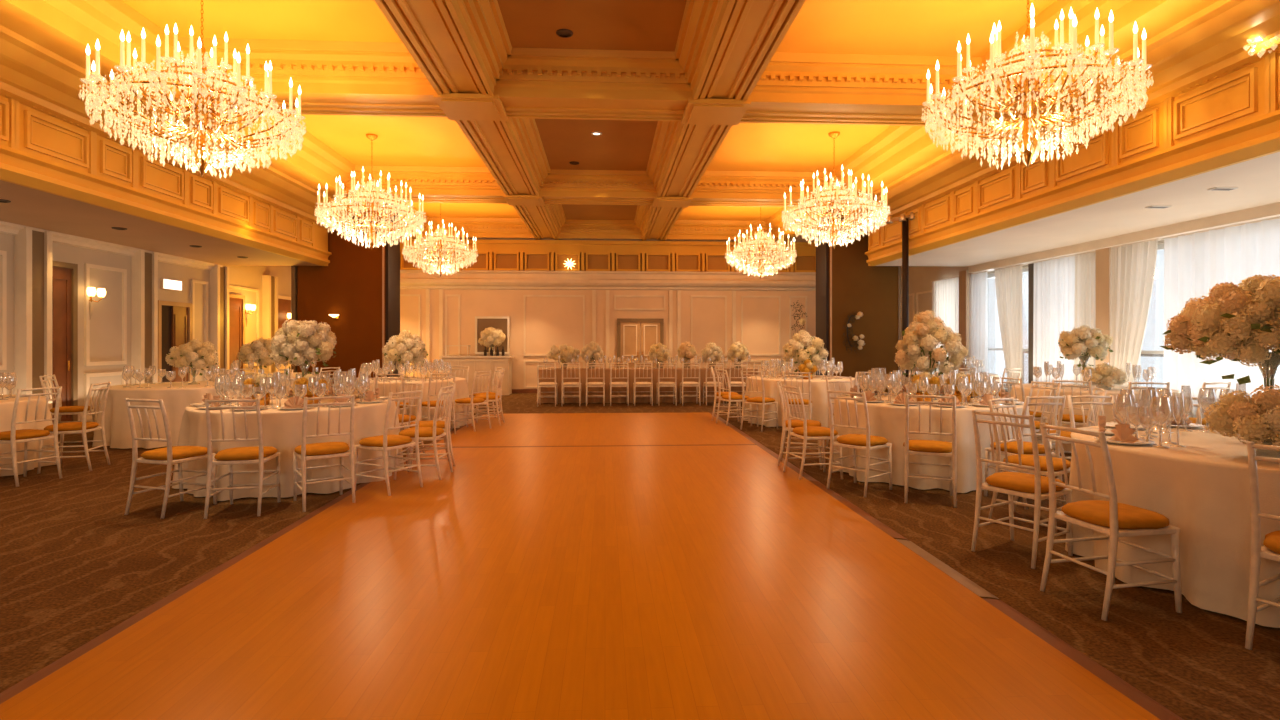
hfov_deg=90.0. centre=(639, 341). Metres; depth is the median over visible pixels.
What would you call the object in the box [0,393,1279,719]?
floor
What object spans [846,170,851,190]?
candle
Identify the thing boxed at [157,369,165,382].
water goblet
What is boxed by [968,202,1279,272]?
trim
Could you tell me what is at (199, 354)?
flower arrangement
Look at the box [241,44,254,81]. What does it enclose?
candle
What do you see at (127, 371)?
wine glass
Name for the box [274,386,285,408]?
water goblet
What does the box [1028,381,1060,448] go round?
chair
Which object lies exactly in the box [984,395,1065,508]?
chair
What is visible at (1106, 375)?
flower arrangement
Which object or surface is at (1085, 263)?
curtain
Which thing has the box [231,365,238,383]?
wine glass
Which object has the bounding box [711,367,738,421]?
chair
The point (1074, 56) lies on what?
candle
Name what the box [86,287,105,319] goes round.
wall sconce
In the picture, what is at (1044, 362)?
champagne flute
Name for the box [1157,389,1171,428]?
wine glass
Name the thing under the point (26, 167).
trim
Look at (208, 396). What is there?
napkin
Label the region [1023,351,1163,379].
balcony railing
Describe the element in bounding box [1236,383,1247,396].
champagne flute
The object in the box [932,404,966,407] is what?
dinner plate
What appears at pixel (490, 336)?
flower arrangement
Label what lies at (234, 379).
wine glass
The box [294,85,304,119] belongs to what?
candle
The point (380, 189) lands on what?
candle
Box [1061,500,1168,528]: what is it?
seat cushion
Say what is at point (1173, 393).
champagne flute
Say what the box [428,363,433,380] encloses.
wine glass
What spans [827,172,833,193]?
candle
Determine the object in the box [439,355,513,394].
sideboard
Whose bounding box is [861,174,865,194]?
candle
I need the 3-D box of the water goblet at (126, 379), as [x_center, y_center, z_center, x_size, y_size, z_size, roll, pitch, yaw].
[-7.043,0.513,8.774,0.101,0.202,0.101,0,0,-43]
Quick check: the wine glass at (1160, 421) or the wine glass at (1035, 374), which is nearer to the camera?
the wine glass at (1160, 421)
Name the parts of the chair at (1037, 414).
rail, leg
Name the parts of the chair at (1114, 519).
leg, rail, rail, rail, leg, leg, seat frame, leg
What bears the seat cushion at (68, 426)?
on the chair at (83, 427)
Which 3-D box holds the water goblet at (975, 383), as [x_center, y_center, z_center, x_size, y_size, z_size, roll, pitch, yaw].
[3.317,0.504,6.237,0.110,0.221,0.110,0,0,36]
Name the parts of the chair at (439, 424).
leg, leg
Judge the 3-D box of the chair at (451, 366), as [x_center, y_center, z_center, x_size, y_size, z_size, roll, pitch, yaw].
[-3.448,0.915,11.821,0.429,0.936,0.499,0,0,17]
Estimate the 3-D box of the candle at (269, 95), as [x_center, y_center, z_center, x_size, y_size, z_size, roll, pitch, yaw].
[-3.108,-2.208,5.380,0.099,0.325,0.094,0,0,-3]
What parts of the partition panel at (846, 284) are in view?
panel, edge trim, trim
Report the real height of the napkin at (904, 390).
0.110 m
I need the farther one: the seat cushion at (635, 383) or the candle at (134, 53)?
the seat cushion at (635, 383)
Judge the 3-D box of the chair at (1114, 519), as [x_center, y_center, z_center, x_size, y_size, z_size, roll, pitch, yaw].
[2.486,0.915,3.407,0.499,0.936,0.429,0,0,-11]
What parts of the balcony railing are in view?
rail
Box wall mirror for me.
[475,316,509,353]
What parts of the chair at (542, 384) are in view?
leg, leg, leg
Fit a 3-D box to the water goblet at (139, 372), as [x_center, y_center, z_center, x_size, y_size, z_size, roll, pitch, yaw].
[-7.200,0.502,9.137,0.112,0.224,0.112,0,0,-31]
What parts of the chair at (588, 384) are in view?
leg, leg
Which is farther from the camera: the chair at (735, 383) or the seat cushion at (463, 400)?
the chair at (735, 383)
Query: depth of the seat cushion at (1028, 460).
4.80 m
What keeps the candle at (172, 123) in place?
on the crystal chandelier at (205, 72)
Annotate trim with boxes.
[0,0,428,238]
[0,95,331,265]
[0,221,222,270]
[0,227,277,419]
[32,230,274,395]
[345,165,847,206]
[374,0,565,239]
[400,239,815,271]
[400,270,815,290]
[400,289,806,388]
[422,217,772,239]
[433,93,750,124]
[503,195,691,207]
[634,0,805,240]
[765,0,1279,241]
[865,52,1279,266]
[901,290,931,359]
[959,247,1110,370]
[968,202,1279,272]
[1028,263,1033,383]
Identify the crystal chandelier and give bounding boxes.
[78,0,305,178]
[314,134,426,248]
[402,204,477,276]
[725,208,796,278]
[781,131,890,247]
[921,0,1153,169]
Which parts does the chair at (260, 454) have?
leg, leg, rail, rail, rail, seat frame, leg, leg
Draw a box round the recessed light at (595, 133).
[591,131,601,135]
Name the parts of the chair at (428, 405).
leg, rail, leg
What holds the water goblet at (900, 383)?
on the banquet table at (886, 420)
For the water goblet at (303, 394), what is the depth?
5.94 m
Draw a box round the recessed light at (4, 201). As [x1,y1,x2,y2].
[0,199,10,202]
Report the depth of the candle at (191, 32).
5.35 m
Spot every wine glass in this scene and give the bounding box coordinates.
[0,372,8,399]
[8,372,16,396]
[123,366,131,386]
[126,366,134,385]
[144,368,151,387]
[148,366,155,383]
[178,367,186,387]
[212,365,219,385]
[214,376,225,404]
[219,374,230,399]
[230,363,236,377]
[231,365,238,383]
[232,378,243,405]
[235,374,244,404]
[248,360,253,376]
[259,377,270,406]
[266,377,277,408]
[280,374,287,397]
[308,377,318,407]
[320,372,329,396]
[340,376,349,394]
[343,375,353,401]
[360,374,368,398]
[367,363,372,372]
[384,364,389,381]
[406,364,411,381]
[415,363,420,380]
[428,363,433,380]
[761,360,766,377]
[769,362,774,378]
[787,362,792,379]
[826,362,831,379]
[837,362,842,378]
[857,371,865,382]
[861,375,869,390]
[873,374,881,398]
[884,375,891,400]
[885,374,895,402]
[889,372,896,395]
[893,370,900,390]
[918,377,928,405]
[935,373,943,395]
[957,377,967,403]
[960,376,968,403]
[972,373,980,400]
[975,360,980,374]
[980,372,989,398]
[982,376,992,391]
[992,376,1001,398]
[1033,367,1039,384]
[1034,367,1041,386]
[1046,364,1052,384]
[1052,367,1059,387]
[1073,365,1080,384]
[1083,369,1091,390]
[1115,394,1133,423]
[1119,389,1135,423]
[1134,366,1139,386]
[1140,391,1159,436]
[1142,369,1151,390]
[1147,367,1156,386]
[1150,396,1171,447]
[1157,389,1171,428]
[1158,392,1172,432]
[1159,395,1179,443]
[1198,388,1216,431]
[1219,389,1234,401]
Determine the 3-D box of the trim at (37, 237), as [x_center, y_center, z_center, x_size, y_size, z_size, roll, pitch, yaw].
[-8.689,-0.110,9.810,0.120,2.980,11.740,0,0,-3]
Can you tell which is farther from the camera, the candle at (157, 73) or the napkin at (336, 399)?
the napkin at (336, 399)
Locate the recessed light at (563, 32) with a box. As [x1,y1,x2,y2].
[556,29,572,37]
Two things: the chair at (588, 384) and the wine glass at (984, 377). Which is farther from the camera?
the chair at (588, 384)
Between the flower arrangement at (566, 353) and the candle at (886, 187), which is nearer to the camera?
the candle at (886, 187)
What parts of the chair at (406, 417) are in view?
leg, seat frame, rail, leg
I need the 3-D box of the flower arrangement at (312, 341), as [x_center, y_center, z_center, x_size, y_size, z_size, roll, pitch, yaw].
[-3.452,0.191,6.567,0.614,0.847,0.622,0,0,-26]
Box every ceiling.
[0,180,318,265]
[122,0,1056,220]
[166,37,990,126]
[876,152,1279,266]
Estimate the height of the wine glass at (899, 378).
0.282 m
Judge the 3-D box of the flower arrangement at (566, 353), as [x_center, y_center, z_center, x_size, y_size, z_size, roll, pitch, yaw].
[-1.796,0.324,14.843,0.736,0.579,0.706,0,0,17]
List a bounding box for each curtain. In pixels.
[931,276,958,370]
[969,271,987,372]
[995,264,1023,391]
[1033,255,1074,383]
[1074,251,1095,383]
[1110,238,1159,385]
[1161,217,1279,418]
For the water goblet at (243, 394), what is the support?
on the banquet table at (281, 429)
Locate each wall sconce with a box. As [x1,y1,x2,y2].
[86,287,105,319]
[245,304,255,326]
[329,314,338,318]
[564,258,573,270]
[1243,34,1279,57]
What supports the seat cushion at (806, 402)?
on the chair at (807, 403)
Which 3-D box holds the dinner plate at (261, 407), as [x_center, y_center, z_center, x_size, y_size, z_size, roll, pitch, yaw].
[-3.540,0.604,5.779,0.300,0.020,0.300,0,0,-3]
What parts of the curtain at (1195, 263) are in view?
rail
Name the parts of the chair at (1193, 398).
rail, rail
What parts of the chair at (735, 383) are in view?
leg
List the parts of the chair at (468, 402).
leg, leg, seat frame, leg, leg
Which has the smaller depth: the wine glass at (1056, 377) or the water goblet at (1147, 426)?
the water goblet at (1147, 426)
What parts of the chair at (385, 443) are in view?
leg, seat frame, leg, leg, rail, rail, rail, leg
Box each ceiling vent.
[1145,205,1170,207]
[1207,187,1237,190]
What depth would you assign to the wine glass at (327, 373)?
7.02 m
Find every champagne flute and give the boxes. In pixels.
[238,371,244,398]
[273,372,280,407]
[283,368,289,398]
[334,371,339,391]
[336,369,341,385]
[347,369,353,401]
[350,368,355,394]
[871,368,876,397]
[875,368,881,399]
[892,372,897,401]
[900,368,905,383]
[949,370,955,388]
[970,372,976,403]
[1043,362,1048,386]
[1057,361,1061,382]
[1126,363,1131,387]
[1132,365,1137,389]
[1140,389,1153,438]
[1145,387,1157,433]
[1170,392,1185,446]
[1180,386,1191,430]
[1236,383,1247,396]
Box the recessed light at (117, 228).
[111,227,126,229]
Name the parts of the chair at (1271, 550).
leg, rail, rail, rail, seat frame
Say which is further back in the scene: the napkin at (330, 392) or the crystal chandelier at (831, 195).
the crystal chandelier at (831, 195)
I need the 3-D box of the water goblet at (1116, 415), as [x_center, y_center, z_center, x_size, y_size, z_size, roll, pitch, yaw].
[3.174,0.508,4.212,0.106,0.213,0.106,0,0,14]
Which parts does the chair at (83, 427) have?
leg, leg, seat frame, leg, leg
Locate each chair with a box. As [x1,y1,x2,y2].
[0,386,62,486]
[37,382,110,473]
[39,374,95,443]
[124,398,216,517]
[204,398,280,518]
[231,369,255,380]
[273,369,293,396]
[293,395,355,511]
[320,367,339,393]
[343,377,375,393]
[354,390,422,495]
[358,364,365,377]
[375,374,409,429]
[393,385,453,479]
[397,378,424,452]
[406,381,455,469]
[421,372,455,433]
[450,366,468,385]
[451,370,490,431]
[470,367,502,421]
[471,369,504,425]
[537,363,557,405]
[561,363,580,405]
[586,363,604,405]
[609,363,628,405]
[633,363,652,405]
[657,363,676,405]
[680,363,700,405]
[703,363,723,405]
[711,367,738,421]
[715,369,751,425]
[726,363,747,402]
[740,370,777,431]
[753,363,770,374]
[776,381,822,468]
[782,385,842,479]
[784,372,811,419]
[825,376,852,449]
[827,390,891,496]
[853,372,873,392]
[903,394,956,507]
[947,368,970,377]
[971,410,1072,568]
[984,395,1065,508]
[988,397,1070,533]
[991,368,1021,397]
[995,377,1047,439]
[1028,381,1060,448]
[1040,423,1181,620]
[1041,387,1106,476]
[1052,380,1093,449]
[1067,395,1116,453]
[1111,382,1169,422]
[1159,397,1211,423]
[1188,382,1231,425]
[1245,442,1279,649]
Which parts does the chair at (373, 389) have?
leg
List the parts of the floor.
floor panel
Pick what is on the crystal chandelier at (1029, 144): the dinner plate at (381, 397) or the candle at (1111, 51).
the candle at (1111, 51)
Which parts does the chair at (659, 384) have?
leg, seat frame, leg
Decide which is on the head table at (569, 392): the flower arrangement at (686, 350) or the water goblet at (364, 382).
the flower arrangement at (686, 350)
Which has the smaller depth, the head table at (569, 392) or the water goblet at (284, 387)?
the water goblet at (284, 387)
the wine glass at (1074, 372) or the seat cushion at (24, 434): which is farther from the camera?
the wine glass at (1074, 372)
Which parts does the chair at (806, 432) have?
leg, rail, leg, seat frame, leg, leg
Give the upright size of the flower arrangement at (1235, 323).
1.039 m
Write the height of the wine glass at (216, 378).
0.284 m
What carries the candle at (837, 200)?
on the crystal chandelier at (831, 195)
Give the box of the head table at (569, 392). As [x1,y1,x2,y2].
[536,367,758,402]
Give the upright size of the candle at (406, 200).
0.325 m
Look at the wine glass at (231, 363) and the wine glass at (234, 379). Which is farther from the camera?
the wine glass at (231, 363)
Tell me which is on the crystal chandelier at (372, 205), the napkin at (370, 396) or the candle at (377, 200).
the candle at (377, 200)
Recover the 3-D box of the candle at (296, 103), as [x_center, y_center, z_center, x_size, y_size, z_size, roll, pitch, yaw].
[-3.280,-2.172,6.116,0.099,0.325,0.094,0,0,-3]
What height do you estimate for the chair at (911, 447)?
0.936 m
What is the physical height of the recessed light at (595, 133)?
0.014 m
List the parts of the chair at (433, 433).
leg, leg, seat frame, leg, leg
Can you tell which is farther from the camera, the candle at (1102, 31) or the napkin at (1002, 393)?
the napkin at (1002, 393)
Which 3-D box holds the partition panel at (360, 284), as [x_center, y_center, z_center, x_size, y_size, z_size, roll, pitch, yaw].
[-6.450,-0.927,14.109,2.020,4.615,0.820,0,0,-3]
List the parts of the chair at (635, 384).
leg, leg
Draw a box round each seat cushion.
[0,429,49,439]
[44,422,98,431]
[50,406,92,412]
[141,446,206,459]
[214,446,277,460]
[294,442,348,455]
[359,435,411,446]
[395,402,408,407]
[398,414,415,422]
[399,427,443,437]
[409,420,444,427]
[422,400,442,406]
[454,398,484,403]
[473,392,495,395]
[474,395,499,399]
[539,382,557,385]
[563,382,578,385]
[587,382,602,385]
[609,382,626,385]
[633,382,650,385]
[657,382,674,384]
[680,382,698,384]
[703,382,720,384]
[716,392,737,396]
[722,394,748,399]
[726,381,745,384]
[746,397,774,402]
[785,419,820,427]
[788,399,811,404]
[793,426,837,436]
[837,434,887,445]
[903,440,951,452]
[986,472,1064,492]
[990,441,1051,453]
[1003,454,1070,470]
[1029,411,1043,416]
[1034,421,1048,428]
[1047,430,1070,439]
[1057,414,1086,422]
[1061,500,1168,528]
[1188,417,1208,425]
[1263,530,1279,553]
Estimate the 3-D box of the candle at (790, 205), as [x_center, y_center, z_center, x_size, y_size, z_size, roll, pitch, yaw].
[2.287,-2.208,9.716,0.094,0.325,0.099,0,0,-3]
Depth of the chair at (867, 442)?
5.91 m
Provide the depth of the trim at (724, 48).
6.76 m
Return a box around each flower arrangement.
[165,339,218,384]
[237,337,281,374]
[244,372,273,405]
[269,319,336,377]
[292,374,326,403]
[382,329,427,377]
[478,327,505,355]
[547,344,579,368]
[581,341,603,367]
[648,342,670,367]
[677,342,696,367]
[701,342,722,367]
[727,341,748,367]
[782,331,828,377]
[798,359,817,378]
[895,310,967,399]
[909,372,940,401]
[945,372,979,401]
[1058,325,1113,387]
[1081,363,1127,389]
[1160,274,1279,391]
[1201,384,1279,457]
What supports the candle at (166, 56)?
on the crystal chandelier at (205, 72)
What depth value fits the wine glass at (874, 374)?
6.89 m
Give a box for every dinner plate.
[189,402,225,405]
[196,405,233,409]
[230,406,266,410]
[277,406,313,409]
[325,403,357,406]
[355,399,384,402]
[374,396,388,398]
[838,396,862,398]
[855,399,883,402]
[888,402,918,405]
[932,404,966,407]
[971,403,1004,406]
[994,401,1023,404]
[1075,427,1113,434]
[1094,436,1154,444]
[1105,422,1143,428]
[1156,423,1203,427]
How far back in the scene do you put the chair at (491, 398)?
10.48 m
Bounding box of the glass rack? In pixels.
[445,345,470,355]
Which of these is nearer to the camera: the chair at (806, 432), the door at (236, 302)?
the chair at (806, 432)
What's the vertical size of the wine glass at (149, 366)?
0.264 m
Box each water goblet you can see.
[3,378,15,397]
[122,372,130,386]
[132,369,140,384]
[135,372,144,387]
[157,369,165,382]
[166,371,175,387]
[203,371,211,385]
[216,383,227,404]
[218,383,231,404]
[223,384,236,405]
[226,370,234,378]
[240,384,253,397]
[253,387,264,402]
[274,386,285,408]
[289,379,294,395]
[294,384,306,397]
[314,383,325,406]
[322,377,331,396]
[332,384,343,395]
[344,382,354,401]
[355,381,366,401]
[358,380,368,398]
[398,367,405,381]
[420,367,426,380]
[780,366,785,378]
[820,367,825,379]
[858,378,867,390]
[867,381,875,392]
[875,380,885,401]
[891,382,901,394]
[902,377,910,392]
[906,383,916,394]
[927,384,937,404]
[943,384,954,394]
[960,383,971,405]
[974,382,986,404]
[981,381,992,393]
[989,383,999,394]
[1112,402,1131,422]
[1120,402,1137,433]
[1126,406,1146,437]
[1136,406,1158,444]
[1149,400,1164,429]
[1176,397,1192,428]
[1201,398,1218,429]
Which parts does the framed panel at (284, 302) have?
frame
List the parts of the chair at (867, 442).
leg, rail, rail, rail, leg, seat frame, leg, leg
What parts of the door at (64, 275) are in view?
panel moulding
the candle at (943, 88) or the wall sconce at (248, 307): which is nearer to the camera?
the candle at (943, 88)
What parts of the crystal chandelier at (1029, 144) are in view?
arm, arm, arm, arm, arm, arm, arm, arm, arm, arm, arm, arm, arm, arm, stem, chain, arm, ring frame, arm, arm, arm, arm, arm, arm, arm, arm, arm, arm, arm, arm, arm, arm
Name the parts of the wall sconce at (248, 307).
lamp shade, lamp shade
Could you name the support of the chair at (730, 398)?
on the floor
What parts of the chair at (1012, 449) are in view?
leg, seat frame, leg, rail, rail, rail, leg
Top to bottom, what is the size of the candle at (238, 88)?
0.325 m
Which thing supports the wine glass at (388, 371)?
on the banquet table at (461, 389)
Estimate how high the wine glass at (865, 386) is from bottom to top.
0.267 m
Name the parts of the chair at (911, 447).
leg, seat frame, rail, rail, rail, leg, leg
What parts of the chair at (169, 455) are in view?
leg, rail, rail, rail, leg, seat frame, leg, leg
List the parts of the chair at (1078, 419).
leg, seat frame, rail, rail, rail, leg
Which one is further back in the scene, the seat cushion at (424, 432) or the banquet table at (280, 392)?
the banquet table at (280, 392)
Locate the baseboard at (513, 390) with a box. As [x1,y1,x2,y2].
[512,389,536,392]
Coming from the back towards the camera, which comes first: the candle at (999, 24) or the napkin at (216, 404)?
the napkin at (216, 404)
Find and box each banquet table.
[0,394,56,476]
[92,381,242,448]
[172,395,403,500]
[217,372,328,395]
[354,376,471,430]
[743,375,859,426]
[832,393,1034,492]
[891,371,1000,392]
[1010,383,1180,450]
[1065,425,1279,627]
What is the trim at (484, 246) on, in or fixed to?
attached to the wall at (550, 321)
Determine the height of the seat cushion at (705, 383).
0.066 m
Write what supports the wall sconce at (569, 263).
attached to the wall at (550, 321)
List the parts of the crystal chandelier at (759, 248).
ring frame, stem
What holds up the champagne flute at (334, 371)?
on the banquet table at (281, 429)
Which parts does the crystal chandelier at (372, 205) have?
arm, ring frame, stem, chain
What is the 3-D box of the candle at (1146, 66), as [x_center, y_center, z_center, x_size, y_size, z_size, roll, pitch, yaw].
[3.802,-2.208,4.827,0.094,0.325,0.099,0,0,-3]
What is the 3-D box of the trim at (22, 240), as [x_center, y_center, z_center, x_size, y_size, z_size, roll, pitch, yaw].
[-8.611,-0.110,8.758,0.160,2.980,14.030,0,0,-3]
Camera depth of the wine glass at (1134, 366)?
8.67 m
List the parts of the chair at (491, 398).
leg, leg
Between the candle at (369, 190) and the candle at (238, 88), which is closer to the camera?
the candle at (238, 88)
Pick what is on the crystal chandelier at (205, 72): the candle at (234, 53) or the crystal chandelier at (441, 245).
the candle at (234, 53)
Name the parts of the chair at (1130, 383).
leg, rail, rail, leg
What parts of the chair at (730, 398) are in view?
leg, leg, seat frame, leg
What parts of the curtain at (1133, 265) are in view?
rail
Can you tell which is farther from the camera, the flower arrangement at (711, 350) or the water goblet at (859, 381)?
the flower arrangement at (711, 350)
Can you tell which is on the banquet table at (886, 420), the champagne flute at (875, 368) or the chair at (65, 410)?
the champagne flute at (875, 368)
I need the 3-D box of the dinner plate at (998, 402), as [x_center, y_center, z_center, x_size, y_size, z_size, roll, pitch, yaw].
[3.643,0.604,6.350,0.300,0.020,0.300,0,0,-3]
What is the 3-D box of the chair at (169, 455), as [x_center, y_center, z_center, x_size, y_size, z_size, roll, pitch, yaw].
[-3.861,0.915,5.277,0.429,0.936,0.499,0,0,16]
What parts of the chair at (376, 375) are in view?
leg, rail, leg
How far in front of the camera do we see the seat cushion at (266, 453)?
5.14 m
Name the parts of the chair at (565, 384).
leg, leg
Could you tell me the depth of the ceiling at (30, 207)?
9.13 m
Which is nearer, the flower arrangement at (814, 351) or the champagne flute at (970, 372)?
the champagne flute at (970, 372)
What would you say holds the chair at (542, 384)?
on the floor
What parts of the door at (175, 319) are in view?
doorway, panel moulding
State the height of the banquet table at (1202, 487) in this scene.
0.753 m
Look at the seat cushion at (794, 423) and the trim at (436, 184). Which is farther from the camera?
the trim at (436, 184)
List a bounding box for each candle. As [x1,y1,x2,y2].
[80,45,94,84]
[89,39,105,80]
[91,60,95,98]
[109,70,118,106]
[114,29,129,72]
[125,31,135,70]
[133,49,136,76]
[134,91,141,119]
[136,27,150,67]
[151,35,165,77]
[160,25,171,62]
[168,23,182,63]
[169,92,176,125]
[178,41,181,74]
[184,25,196,63]
[192,37,206,78]
[208,35,221,74]
[210,48,212,65]
[220,32,232,69]
[232,52,245,91]
[233,49,236,81]
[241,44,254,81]
[260,62,267,95]
[264,61,276,98]
[285,78,296,113]
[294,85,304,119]
[295,98,297,127]
[316,184,322,204]
[323,183,329,204]
[333,177,337,197]
[337,179,343,200]
[348,172,354,192]
[353,172,356,191]
[355,182,361,203]
[360,168,365,186]
[367,175,372,194]
[374,180,380,201]
[379,171,383,190]
[385,175,391,194]
[393,187,398,206]
[398,180,404,200]
[404,183,408,201]
[407,187,413,207]
[417,193,421,213]
[418,231,421,244]
[421,195,425,214]
[782,193,785,212]
[787,186,793,206]
[799,185,805,205]
[810,173,816,193]
[815,170,819,189]
[815,179,821,200]
[822,169,827,188]
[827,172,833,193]
[834,180,839,201]
[839,165,845,185]
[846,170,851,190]
[850,170,854,188]
[852,178,858,198]
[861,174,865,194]
[866,175,870,195]
[868,181,874,202]
[879,182,885,202]
[884,187,889,207]
[922,69,933,106]
[929,85,932,114]
[931,60,942,98]
[942,88,948,121]
[952,42,965,81]
[962,33,974,72]
[962,100,968,127]
[985,32,998,74]
[987,23,1000,63]
[988,103,997,125]
[995,30,997,63]
[996,20,1005,58]
[1025,3,1038,43]
[1025,6,1039,48]
[1025,15,1039,60]
[1050,19,1058,57]
[1055,10,1068,49]
[1064,8,1078,49]
[1067,14,1082,59]
[1082,35,1092,71]
[1090,8,1104,49]
[1100,24,1107,63]
[1103,10,1119,55]
[1127,21,1143,65]
[1138,28,1151,70]
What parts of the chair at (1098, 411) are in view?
seat frame, leg, leg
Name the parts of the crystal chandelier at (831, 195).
stem, chain, ring frame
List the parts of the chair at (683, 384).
leg, seat frame, leg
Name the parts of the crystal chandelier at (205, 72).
arm, arm, arm, arm, arm, arm, arm, arm, arm, arm, arm, arm, arm, ring frame, arm, stem, chain, arm, arm, arm, arm, arm, arm, arm, arm, arm, arm, arm, arm, arm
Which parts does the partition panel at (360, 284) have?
trim, edge trim, panel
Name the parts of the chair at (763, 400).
leg, leg, seat frame, leg, leg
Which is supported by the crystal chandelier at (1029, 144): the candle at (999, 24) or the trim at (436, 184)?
the candle at (999, 24)
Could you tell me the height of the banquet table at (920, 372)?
0.753 m
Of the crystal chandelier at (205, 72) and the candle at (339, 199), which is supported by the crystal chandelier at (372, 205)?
the candle at (339, 199)
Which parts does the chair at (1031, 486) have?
leg, rail, rail, rail, leg, seat frame, leg, leg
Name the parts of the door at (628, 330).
panel moulding, panel moulding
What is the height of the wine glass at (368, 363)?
0.279 m
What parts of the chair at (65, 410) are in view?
leg, leg, seat frame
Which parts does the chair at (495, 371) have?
leg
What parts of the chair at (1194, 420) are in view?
leg, rail, rail, leg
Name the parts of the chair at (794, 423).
leg, leg, leg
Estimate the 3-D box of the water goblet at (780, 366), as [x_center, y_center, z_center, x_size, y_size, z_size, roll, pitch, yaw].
[2.369,0.509,10.586,0.105,0.210,0.105,0,0,29]
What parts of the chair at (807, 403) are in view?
rail, leg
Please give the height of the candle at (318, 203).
0.325 m
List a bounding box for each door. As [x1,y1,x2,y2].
[52,260,77,434]
[158,300,192,382]
[229,294,244,374]
[617,318,663,367]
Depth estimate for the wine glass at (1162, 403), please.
3.88 m
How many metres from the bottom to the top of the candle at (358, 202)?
0.325 m
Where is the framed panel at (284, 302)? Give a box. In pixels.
[278,295,290,331]
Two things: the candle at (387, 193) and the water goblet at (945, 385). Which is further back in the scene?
the candle at (387, 193)
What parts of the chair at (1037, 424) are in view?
leg, rail, rail, leg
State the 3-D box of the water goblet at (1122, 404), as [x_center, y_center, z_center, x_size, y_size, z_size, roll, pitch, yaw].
[3.303,0.510,4.323,0.104,0.207,0.104,0,0,11]
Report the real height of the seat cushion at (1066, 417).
0.066 m
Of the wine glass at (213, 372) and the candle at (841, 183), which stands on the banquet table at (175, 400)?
the wine glass at (213, 372)
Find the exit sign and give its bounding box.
[160,278,181,290]
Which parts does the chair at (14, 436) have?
leg, leg, seat frame, rail, rail, rail, leg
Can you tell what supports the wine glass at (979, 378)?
on the banquet table at (886, 420)
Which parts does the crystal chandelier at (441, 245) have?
ring frame, stem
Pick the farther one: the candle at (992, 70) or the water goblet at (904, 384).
the water goblet at (904, 384)
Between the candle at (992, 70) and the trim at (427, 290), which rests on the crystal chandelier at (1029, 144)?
the candle at (992, 70)
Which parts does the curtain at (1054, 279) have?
rail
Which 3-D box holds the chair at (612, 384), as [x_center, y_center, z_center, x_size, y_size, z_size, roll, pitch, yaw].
[-0.457,0.915,14.014,0.429,0.936,0.499,0,0,-3]
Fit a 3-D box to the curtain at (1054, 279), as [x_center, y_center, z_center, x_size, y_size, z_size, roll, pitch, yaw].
[7.348,-0.069,11.393,0.127,2.837,1.050,0,0,-3]
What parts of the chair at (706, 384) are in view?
leg, leg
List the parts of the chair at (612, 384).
leg, leg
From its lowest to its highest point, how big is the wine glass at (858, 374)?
0.286 m
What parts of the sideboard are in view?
door, door, door, door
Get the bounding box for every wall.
[0,233,290,420]
[400,230,815,388]
[901,240,1163,391]
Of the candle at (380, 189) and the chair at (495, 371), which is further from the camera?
the chair at (495, 371)
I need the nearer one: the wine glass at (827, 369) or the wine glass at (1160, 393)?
the wine glass at (1160, 393)
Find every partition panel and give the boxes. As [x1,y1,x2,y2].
[291,203,399,386]
[816,214,900,392]
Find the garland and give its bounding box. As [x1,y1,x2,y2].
[841,312,864,352]
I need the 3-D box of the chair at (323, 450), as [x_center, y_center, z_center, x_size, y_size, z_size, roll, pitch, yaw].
[-2.711,0.915,5.492,0.429,0.936,0.499,0,0,-37]
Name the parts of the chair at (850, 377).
leg, rail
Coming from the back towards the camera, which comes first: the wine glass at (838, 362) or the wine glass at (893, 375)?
the wine glass at (838, 362)
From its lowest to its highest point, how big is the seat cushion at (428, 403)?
0.066 m
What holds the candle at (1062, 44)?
on the crystal chandelier at (1029, 144)
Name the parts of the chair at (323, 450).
leg, leg, seat frame, rail, rail, rail, leg, leg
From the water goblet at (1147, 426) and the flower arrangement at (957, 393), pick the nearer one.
the water goblet at (1147, 426)
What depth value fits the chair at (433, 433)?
6.39 m
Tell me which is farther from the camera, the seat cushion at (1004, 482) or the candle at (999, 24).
the candle at (999, 24)
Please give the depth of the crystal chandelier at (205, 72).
5.36 m
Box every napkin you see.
[202,393,212,404]
[210,396,220,406]
[238,397,255,405]
[283,396,303,407]
[328,386,343,394]
[332,394,348,405]
[363,391,375,401]
[375,388,379,397]
[861,391,876,400]
[893,393,913,403]
[900,385,911,392]
[937,385,950,393]
[938,394,960,405]
[979,394,995,404]
[1000,389,1004,397]
[1005,392,1009,402]
[1098,415,1105,431]
[1110,423,1138,442]
[1163,413,1191,425]
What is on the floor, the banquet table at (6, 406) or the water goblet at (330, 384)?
the banquet table at (6, 406)
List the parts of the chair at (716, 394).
leg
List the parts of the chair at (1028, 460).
leg, rail, rail, rail, leg, seat frame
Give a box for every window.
[987,268,1027,390]
[1134,244,1192,412]
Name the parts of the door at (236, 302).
panel moulding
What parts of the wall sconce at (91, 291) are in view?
lamp shade, lamp shade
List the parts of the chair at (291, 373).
leg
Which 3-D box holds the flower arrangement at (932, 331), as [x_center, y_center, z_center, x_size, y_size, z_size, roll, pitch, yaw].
[3.104,0.134,6.843,0.680,0.960,0.662,0,0,36]
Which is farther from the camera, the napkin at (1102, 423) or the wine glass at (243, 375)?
the wine glass at (243, 375)
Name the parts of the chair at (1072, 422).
leg, rail, rail, leg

